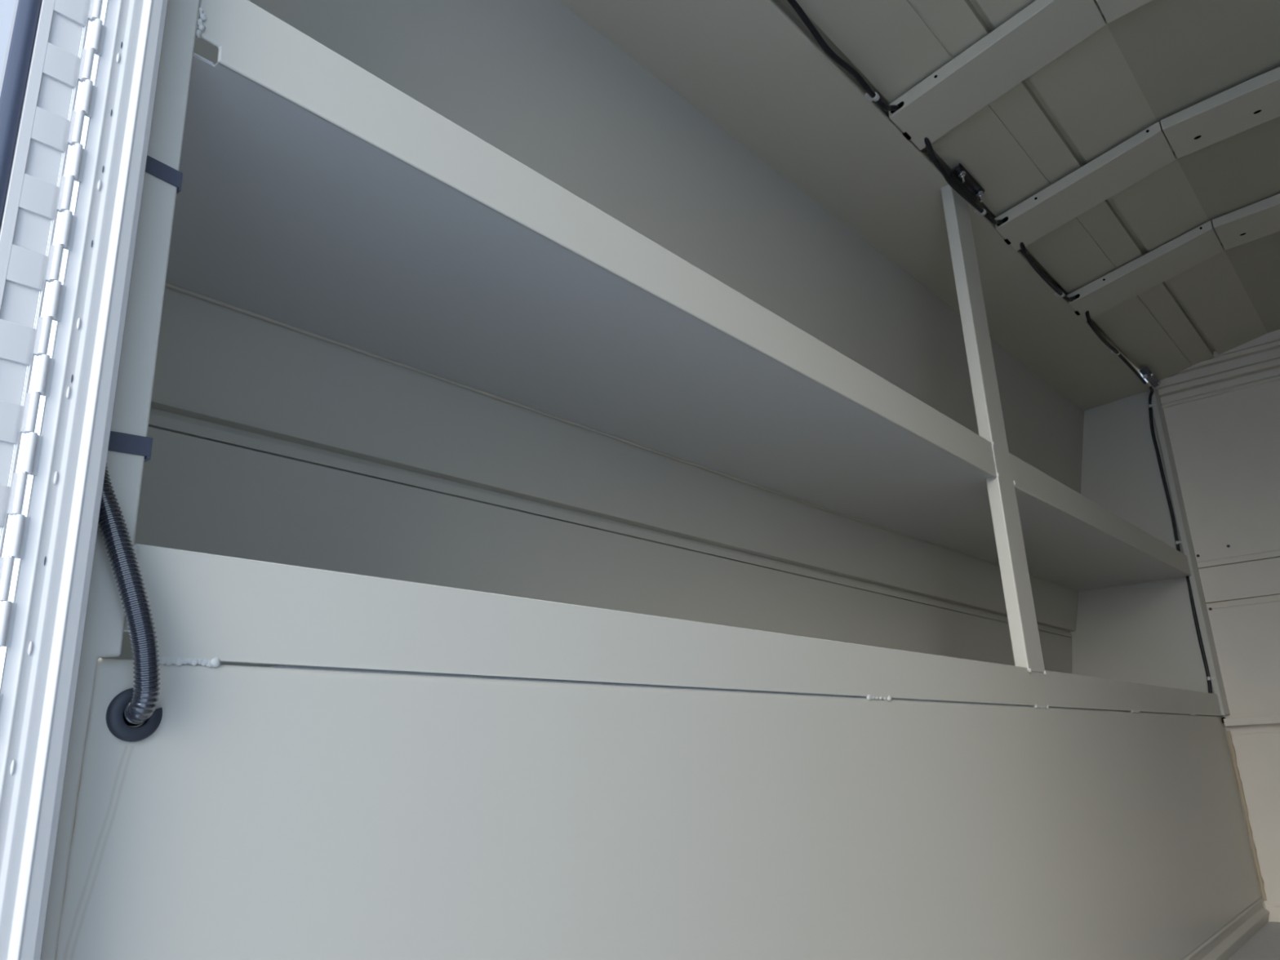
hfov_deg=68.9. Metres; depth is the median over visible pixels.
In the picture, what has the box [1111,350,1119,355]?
clip
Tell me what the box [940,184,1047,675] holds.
upright
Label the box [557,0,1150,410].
ceiling
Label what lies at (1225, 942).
baseboard
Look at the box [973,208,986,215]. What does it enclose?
clip
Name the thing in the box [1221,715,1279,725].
rail
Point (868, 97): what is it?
clip
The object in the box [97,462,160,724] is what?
conduit
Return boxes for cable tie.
[1206,676,1215,679]
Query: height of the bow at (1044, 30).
0.140 m
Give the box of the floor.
[1227,921,1279,959]
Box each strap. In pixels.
[107,431,152,462]
[145,155,182,194]
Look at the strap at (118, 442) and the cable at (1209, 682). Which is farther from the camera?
the cable at (1209, 682)
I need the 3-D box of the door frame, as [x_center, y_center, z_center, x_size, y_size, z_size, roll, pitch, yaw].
[-0.396,-0.204,0.722,0.040,2.123,0.079,-16,-22,38]
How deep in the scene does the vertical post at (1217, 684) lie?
3.79 m
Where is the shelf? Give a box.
[165,0,1191,591]
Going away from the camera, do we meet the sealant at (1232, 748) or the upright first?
the upright
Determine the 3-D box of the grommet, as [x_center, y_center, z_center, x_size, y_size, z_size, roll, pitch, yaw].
[-0.360,0.167,0.666,0.007,0.038,0.038,-16,-22,38]
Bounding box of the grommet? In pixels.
[106,687,162,742]
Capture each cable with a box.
[786,0,1146,384]
[1148,386,1212,693]
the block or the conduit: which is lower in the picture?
the conduit
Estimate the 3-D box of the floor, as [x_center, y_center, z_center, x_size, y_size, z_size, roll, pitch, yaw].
[1.500,1.064,1.462,1.526,0.022,4.198,-16,-22,38]
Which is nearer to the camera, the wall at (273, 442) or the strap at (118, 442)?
the strap at (118, 442)
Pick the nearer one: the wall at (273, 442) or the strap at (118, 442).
the strap at (118, 442)
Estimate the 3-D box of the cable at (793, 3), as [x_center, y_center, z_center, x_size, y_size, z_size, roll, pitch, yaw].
[1.110,-0.700,2.744,0.032,0.084,2.960,-16,-22,38]
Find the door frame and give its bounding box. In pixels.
[0,0,199,959]
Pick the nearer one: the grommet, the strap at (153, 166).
the grommet
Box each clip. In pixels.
[864,92,879,102]
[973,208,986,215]
[1053,292,1064,297]
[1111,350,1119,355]
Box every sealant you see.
[55,682,94,959]
[1226,730,1266,900]
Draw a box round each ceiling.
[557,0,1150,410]
[795,0,1279,381]
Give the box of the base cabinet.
[56,543,1261,959]
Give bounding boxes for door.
[0,0,83,529]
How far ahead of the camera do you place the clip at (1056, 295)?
3.04 m
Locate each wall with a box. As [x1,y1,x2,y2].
[106,0,1210,715]
[1070,329,1279,921]
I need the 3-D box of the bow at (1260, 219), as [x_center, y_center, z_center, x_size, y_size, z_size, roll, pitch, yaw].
[2.054,-0.798,2.809,1.440,0.140,0.188,-16,-22,38]
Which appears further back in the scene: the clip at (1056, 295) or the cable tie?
the cable tie
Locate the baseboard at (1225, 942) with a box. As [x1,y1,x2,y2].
[1181,897,1269,959]
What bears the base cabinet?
on the floor
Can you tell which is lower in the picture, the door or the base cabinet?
the base cabinet
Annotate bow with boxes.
[888,0,1152,150]
[994,66,1279,251]
[1066,193,1279,321]
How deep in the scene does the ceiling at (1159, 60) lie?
2.43 m
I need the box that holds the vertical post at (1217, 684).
[1147,387,1230,715]
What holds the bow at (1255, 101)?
attached to the ceiling at (1159, 60)
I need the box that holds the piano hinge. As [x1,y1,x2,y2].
[0,0,106,707]
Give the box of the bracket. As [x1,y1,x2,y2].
[950,163,984,202]
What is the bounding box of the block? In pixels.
[1139,366,1160,390]
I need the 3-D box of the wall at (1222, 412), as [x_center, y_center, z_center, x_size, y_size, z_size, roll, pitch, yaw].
[2.542,0.459,3.532,2.174,2.260,0.059,-16,-22,38]
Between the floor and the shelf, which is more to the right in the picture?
the floor
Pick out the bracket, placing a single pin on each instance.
(959, 175)

